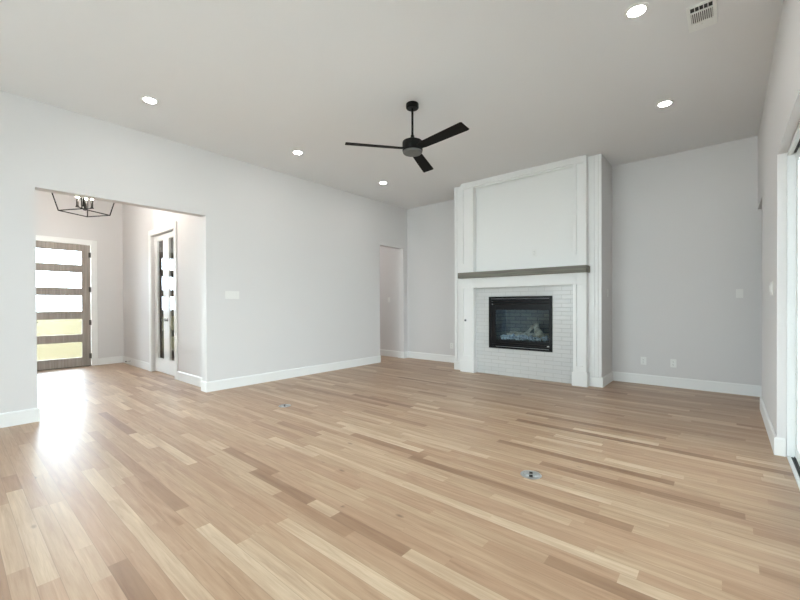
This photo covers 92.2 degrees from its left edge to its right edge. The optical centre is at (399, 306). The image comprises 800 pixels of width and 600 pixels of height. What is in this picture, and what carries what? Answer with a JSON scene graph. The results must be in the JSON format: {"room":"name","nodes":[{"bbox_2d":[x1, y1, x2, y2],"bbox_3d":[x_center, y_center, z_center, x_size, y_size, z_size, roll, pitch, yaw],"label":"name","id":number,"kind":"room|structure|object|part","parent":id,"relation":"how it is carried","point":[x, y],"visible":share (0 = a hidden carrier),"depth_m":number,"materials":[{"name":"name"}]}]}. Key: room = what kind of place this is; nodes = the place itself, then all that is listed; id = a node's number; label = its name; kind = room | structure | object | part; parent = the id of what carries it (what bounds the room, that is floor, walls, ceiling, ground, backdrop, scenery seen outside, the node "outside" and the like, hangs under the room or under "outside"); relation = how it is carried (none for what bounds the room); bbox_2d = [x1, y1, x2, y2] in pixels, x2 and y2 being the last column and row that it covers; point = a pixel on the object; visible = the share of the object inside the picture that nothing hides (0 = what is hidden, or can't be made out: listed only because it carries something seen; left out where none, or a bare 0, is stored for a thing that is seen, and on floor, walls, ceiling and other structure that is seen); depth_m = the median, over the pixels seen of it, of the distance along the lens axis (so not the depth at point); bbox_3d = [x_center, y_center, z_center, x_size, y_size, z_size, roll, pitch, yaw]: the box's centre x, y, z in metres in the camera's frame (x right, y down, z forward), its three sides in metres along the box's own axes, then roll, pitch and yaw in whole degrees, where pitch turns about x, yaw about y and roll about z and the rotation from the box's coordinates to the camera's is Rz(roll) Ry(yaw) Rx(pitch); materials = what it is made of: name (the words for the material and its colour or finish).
{"room":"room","nodes":[
{"label":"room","id":0,"kind":"room"},
{"bbox_2d":[35,190,123,364],"bbox_3d":[-6.344,-0.486,7.704,0.140,3.354,10.245,0,0,40],"label":"wall","id":1,"kind":"structure","parent":0,"point":[107,231],"depth_m":7.88,"materials":[{"name":"paint"}]},
{"bbox_2d":[36,235,97,365],"bbox_3d":[-6.531,-0.066,7.359,0.020,2.520,1.210,0,0,40],"label":"door frame","id":2,"kind":"structure","parent":1,"relation":"in","point":[94,294],"depth_m":7.76,"materials":[{"name":"white paint"}]},
{"bbox_2d":[36,241,91,370],"bbox_3d":[-6.560,-0.013,7.387,0.179,2.414,1.015,0,0,40],"label":"door","id":3,"kind":"structure","parent":2,"relation":"attached to","point":[63,289],"depth_m":7.44,"materials":[{"name":"beige wood"}]},
{"bbox_3d":[-6.567,-0.955,7.380,0.008,0.267,0.724,0,0,40],"label":"glass pane","id":4,"kind":"part","parent":3,"relation":"part of","materials":[{"name":"white glass"}]},
{"bbox_3d":[-6.565,-0.516,7.383,0.008,0.305,0.724,0,0,40],"label":"glass pane","id":5,"kind":"part","parent":3,"relation":"part of","materials":[{"name":"white glass"}]},
{"bbox_3d":[-6.563,-0.059,7.386,0.008,0.305,0.724,0,0,40],"label":"glass pane","id":6,"kind":"part","parent":3,"relation":"part of","materials":[{"name":"white glass"}]},
{"bbox_3d":[-6.561,0.399,7.389,0.008,0.305,0.724,0,0,40],"label":"glass pane","id":7,"kind":"part","parent":3,"relation":"part of","materials":[{"name":"yellow glass"}]},
{"bbox_3d":[-6.559,0.856,7.392,0.008,0.305,0.724,0,0,40],"label":"glass pane","id":8,"kind":"part","parent":3,"relation":"part of","materials":[{"name":"yellow glass"}]},
{"bbox_2d":[122,204,201,376],"bbox_3d":[-4.256,-0.490,6.889,4.100,3.354,0.140,0,0,40],"label":"wall","id":9,"kind":"structure","parent":0,"point":[137,221],"depth_m":7.04,"materials":[{"name":"paint"}]},
{"bbox_2d":[98,356,201,386],"bbox_3d":[-4.441,1.118,6.685,4.084,0.143,0.435,0,0,40],"label":"baseboard","id":10,"kind":"structure","parent":9,"relation":"attached to","point":[185,377],"depth_m":7.42,"materials":[{"name":"white paint"}]},
{"bbox_2d":[154,234,166,373],"bbox_3d":[-4.289,-0.052,6.881,0.547,2.450,0.098,0,0,40],"label":"door","id":11,"kind":"structure","parent":9,"relation":"in","point":[160,240],"depth_m":6.92,"materials":[{"name":"white paint"}]},
{"bbox_3d":[-4.277,-0.126,6.896,0.290,2.105,0.006,0,0,40],"label":"glass pane","id":12,"kind":"part","parent":11,"relation":"part of","materials":[{"name":"glass"}]},
{"bbox_2d":[148,221,177,379],"bbox_3d":[-4.115,-0.097,6.668,1.300,2.570,0.020,0,0,40],"label":"door frame","id":13,"kind":"structure","parent":9,"relation":"in","point":[173,225],"depth_m":6.31,"materials":[{"name":"white paint"}]},
{"bbox_2d":[164,231,174,375],"bbox_3d":[-3.872,-0.051,6.528,0.535,2.450,0.098,0,0,40],"label":"door","id":14,"kind":"structure","parent":9,"relation":"in","point":[169,319],"depth_m":6.62,"materials":[{"name":"white paint"}]},
{"bbox_3d":[-3.853,-0.125,6.537,0.280,2.105,0.006,0,0,40],"label":"glass pane","id":15,"kind":"part","parent":14,"relation":"part of","materials":[{"name":"white glass"}]},
{"bbox_2d":[0,90,407,412],"bbox_3d":[-3.106,-0.483,4.962,0.145,3.354,9.965,0,0,40],"label":"wall","id":16,"kind":"structure","parent":0,"point":[301,256],"depth_m":5.58,"materials":[{"name":"paint"}]},
{"bbox_2d":[0,356,380,427],"bbox_3d":[-3.394,1.126,4.624,0.177,0.143,9.053,0,0,40],"label":"baseboard","id":17,"kind":"structure","parent":16,"relation":"attached to","point":[20,417],"depth_m":5.83,"materials":[{"name":"white paint"}]},
{"bbox_2d":[225,291,238,298],"bbox_3d":[-2.450,-0.168,5.615,0.013,0.105,0.194,0,0,40],"label":"light switch","id":18,"kind":"object","parent":16,"relation":"attached to","point":[228,294],"visible":1,"depth_m":5.61,"materials":[{"name":"white plastic"}]},
{"bbox_2d":[380,246,398,350],"bbox_3d":[-1.103,-0.522,9.722,2.950,3.354,0.110,0,0,40],"label":"wall","id":19,"kind":"structure","parent":0,"point":[389,311],"depth_m":8.93,"materials":[{"name":"paint"}]},
{"bbox_2d":[0,0,782,208],"bbox_3d":[-1.910,-2.233,3.931,11.780,0.150,10.245,0,0,40],"label":"ceiling","id":20,"kind":"structure","parent":0,"point":[533,83],"depth_m":3.63,"materials":[{"name":"paint"}]},
{"bbox_2d":[52,193,114,216],"bbox_3d":[-4.798,-1.787,5.860,0.600,0.742,0.600,0,0,12],"label":"lantern pendant","id":21,"kind":"object","parent":20,"relation":"hanging from","point":[85,200],"visible":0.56,"depth_m":5.83,"materials":[{"name":"brown metal"}]},
{"bbox_2d":[141,96,158,103],"bbox_3d":[-2.610,-2.150,4.022,0.160,0.010,0.160,0,0,40],"label":"recessed light","id":22,"kind":"object","parent":20,"relation":"in","point":[147,99],"visible":1,"depth_m":4.01,"materials":[{"name":"white plastic"}]},
{"bbox_2d":[292,150,302,154],"bbox_3d":[-1.439,-2.164,5.416,0.160,0.010,0.160,0,0,40],"label":"recessed light","id":23,"kind":"object","parent":20,"relation":"in","point":[298,152],"visible":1,"depth_m":5.40,"materials":[{"name":"white plastic"}]},
{"bbox_2d":[345,101,468,172],"bbox_3d":[0.248,-1.902,4.085,1.203,0.533,1.285,0,0,40],"label":"ceiling fan","id":24,"kind":"object","parent":20,"relation":"hanging from","point":[413,147],"visible":1,"depth_m":4.04,"materials":[{"name":"black metal"}]},
{"bbox_3d":[-0.265,-1.686,4.045,0.615,0.036,0.130,0,0,-12],"label":"blade","id":25,"kind":"part","parent":24,"relation":"part of","materials":[{"name":"black wood"}]},
{"bbox_3d":[0.262,-1.692,4.515,0.130,0.036,0.615,0,0,18],"label":"blade","id":26,"kind":"part","parent":24,"relation":"part of","materials":[{"name":"black wood"}]},
{"bbox_3d":[0.405,-1.688,3.824,0.130,0.036,0.615,-1,0,-42],"label":"blade","id":27,"kind":"part","parent":24,"relation":"part of","materials":[{"name":"black wood"}]},
{"bbox_2d":[624,2,649,18],"bbox_3d":[1.732,-2.161,2.820,0.160,0.010,0.160,0,0,40],"label":"recessed light","id":28,"kind":"object","parent":20,"relation":"in","point":[636,10],"visible":1,"depth_m":2.81,"materials":[{"name":"white plastic"}]},
{"bbox_2d":[656,100,673,107],"bbox_3d":[2.844,-2.175,4.136,0.160,0.010,0.160,0,0,40],"label":"recessed light","id":29,"kind":"object","parent":20,"relation":"in","point":[664,103],"visible":1,"depth_m":4.12,"materials":[{"name":"white plastic"}]},
{"bbox_2d":[686,0,716,32],"bbox_3d":[2.248,-2.164,2.868,0.172,0.010,0.332,0,0,40],"label":"ceiling vent","id":30,"kind":"object","parent":20,"relation":"in","point":[703,10],"visible":1,"depth_m":2.86,"materials":[{"name":"white plastic"}]},
{"bbox_2d":[0,355,799,599],"bbox_3d":[-1.903,1.256,3.960,11.520,0.120,9.965,0,0,40],"label":"floor","id":31,"kind":"structure","parent":0,"point":[393,478],"depth_m":2.52,"materials":[{"name":"brown wood"}]},
{"bbox_2d":[278,404,290,406],"bbox_3d":[-1.379,1.185,4.609,0.144,0.009,0.144,0,0,-17],"label":"floor outlet","id":32,"kind":"object","parent":31,"relation":"on","point":[282,405],"visible":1,"depth_m":4.60,"materials":[{"name":"silver metal"}]},
{"bbox_2d":[520,470,541,478],"bbox_3d":[0.926,1.187,2.724,0.144,0.009,0.144,0,0,19],"label":"floor outlet","id":33,"kind":"object","parent":31,"relation":"on","point":[529,474],"visible":1,"depth_m":2.71,"materials":[{"name":"silver metal"}]},
{"bbox_2d":[457,155,611,376],"bbox_3d":[2.173,-0.516,6.584,2.465,3.354,0.665,0,0,40],"label":"wall","id":34,"kind":"structure","parent":0,"point":[606,166],"depth_m":5.75,"materials":[{"name":"paint"}]},
{"bbox_2d":[454,154,601,386],"bbox_3d":[1.914,-0.513,6.279,2.465,3.354,0.136,0,0,40],"label":"fireplace surround","id":35,"kind":"object","parent":34,"relation":"attached to","point":[554,209],"visible":0.96,"depth_m":6.11,"materials":[{"name":"white paint"}]},
{"bbox_2d":[489,296,551,351],"bbox_3d":[2.115,0.268,6.507,1.073,0.875,0.540,0,0,40],"label":"fireplace insert","id":36,"kind":"object","parent":35,"relation":"in","point":[507,314],"visible":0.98,"depth_m":6.55,"materials":[{"name":"black metal"}]},
{"bbox_3d":[1.953,0.320,6.316,0.983,0.715,0.018,0,0,40],"label":"door frame","id":37,"kind":"part","parent":36,"relation":"part of","materials":[{"name":"black metal"}]},
{"bbox_2d":[500,333,548,341],"bbox_3d":[2.053,0.509,6.406,0.801,0.120,0.219,0,0,40],"label":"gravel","id":38,"kind":"structure","parent":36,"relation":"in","point":[519,337],"depth_m":6.37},
{"bbox_2d":[507,333,524,335],"bbox_3d":[1.994,0.487,6.566,0.335,0.095,0.085,0,0,27],"label":"log","id":39,"kind":"object","parent":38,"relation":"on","point":[516,334],"visible":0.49,"depth_m":6.54,"materials":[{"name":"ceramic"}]},
{"bbox_2d":[524,325,533,335],"bbox_3d":[2.158,0.400,6.433,0.182,0.175,0.072,0,0,-17],"label":"log","id":40,"kind":"object","parent":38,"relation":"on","point":[527,332],"visible":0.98,"depth_m":6.41,"materials":[{"name":"ceramic"}]},
{"bbox_2d":[533,323,543,338],"bbox_3d":[2.260,0.404,6.325,0.131,0.267,0.258,0,0,-4],"label":"log","id":41,"kind":"object","parent":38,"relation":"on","point":[537,331],"visible":0.92,"depth_m":6.26,"materials":[{"name":"ceramic"}]},
{"bbox_2d":[510,331,548,337],"bbox_3d":[2.212,0.489,6.574,0.685,0.110,0.120,0,0,40],"label":"log","id":42,"kind":"object","parent":36,"relation":"in","point":[531,334],"visible":0.3,"depth_m":6.53,"materials":[{"name":"ceramic"}]},
{"bbox_3d":[1.946,-2.131,6.245,1.655,0.119,0.120,0,0,40],"label":"rail","id":43,"kind":"part","parent":35,"relation":"part of","materials":[{"name":"white paint"}]},
{"bbox_2d":[458,265,589,278],"bbox_3d":[1.901,-0.545,6.230,2.122,0.097,0.214,0,0,40],"label":"mantel shelf","id":44,"kind":"object","parent":35,"relation":"attached to","point":[578,268],"visible":1,"depth_m":6.01,"materials":[{"name":"grey wood"}]},
{"bbox_3d":[1.985,-1.345,6.291,1.655,1.507,0.012,0,0,40],"label":"panel","id":45,"kind":"part","parent":35,"relation":"part of","materials":[{"name":"white paint"}]},
{"bbox_2d":[407,136,761,385],"bbox_3d":[1.416,-0.521,7.753,11.640,3.354,0.140,0,0,40],"label":"wall","id":46,"kind":"structure","parent":0,"point":[687,225],"depth_m":5.52,"materials":[{"name":"paint"}]},
{"bbox_2d":[380,349,761,396],"bbox_3d":[1.562,1.089,7.107,10.300,0.143,0.681,0,0,40],"label":"baseboard","id":47,"kind":"structure","parent":46,"relation":"attached to","point":[704,385],"depth_m":5.60,"materials":[{"name":"white paint"}]},
{"bbox_2d":[641,357,645,364],"bbox_3d":[3.650,0.814,5.777,0.072,0.116,0.009,0,0,40],"label":"wall outlet","id":48,"kind":"object","parent":46,"relation":"attached to","point":[643,359],"visible":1,"depth_m":5.77,"materials":[{"name":"white plastic"}]},
{"bbox_2d":[670,359,676,367],"bbox_3d":[3.931,0.818,5.539,0.072,0.116,0.009,0,0,40],"label":"wall outlet","id":49,"kind":"object","parent":46,"relation":"attached to","point":[673,362],"visible":1,"depth_m":5.54,"materials":[{"name":"white plastic"}]},
{"bbox_2d":[736,289,742,297],"bbox_3d":[4.469,-0.172,5.071,0.072,0.116,0.013,0,0,40],"label":"light switch","id":50,"kind":"object","parent":46,"relation":"attached to","point":[739,292],"visible":1,"depth_m":5.07,"materials":[{"name":"white plastic"}]},
{"bbox_2d":[758,0,799,437],"bbox_3d":[1.440,-0.478,1.112,0.145,3.354,9.965,0,0,40],"label":"wall","id":51,"kind":"structure","parent":0,"point":[780,118],"depth_m":3.06,"materials":[{"name":"paint"}]},
{"bbox_2d":[769,282,772,294],"bbox_3d":[3.208,-0.155,3.323,0.013,0.108,0.294,0,0,40],"label":"light switch","id":52,"kind":"object","parent":51,"relation":"attached to","point":[771,283],"visible":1,"depth_m":3.29,"materials":[{"name":"white plastic"}]},
{"bbox_2d":[760,397,785,456],"bbox_3d":[3.594,1.102,3.671,0.161,0.143,1.722,0,0,40],"label":"baseboard","id":53,"kind":"structure","parent":51,"relation":"attached to","point":[778,444],"depth_m":3.17,"materials":[{"name":"white paint"}]},
{"bbox_2d":[786,122,799,489],"bbox_3d":[1.770,0.004,1.430,0.130,2.383,4.066,0,0,40],"label":"door","id":54,"kind":"structure","parent":51,"relation":"in","point":[793,154],"depth_m":2.98,"materials":[{"name":"white plastic"}]},
{"bbox_3d":[2.632,0.002,2.451,0.035,2.328,1.337,0,0,40],"label":"panel","id":55,"kind":"part","parent":54,"relation":"part of","materials":[{"name":"white plastic"}]}
]}

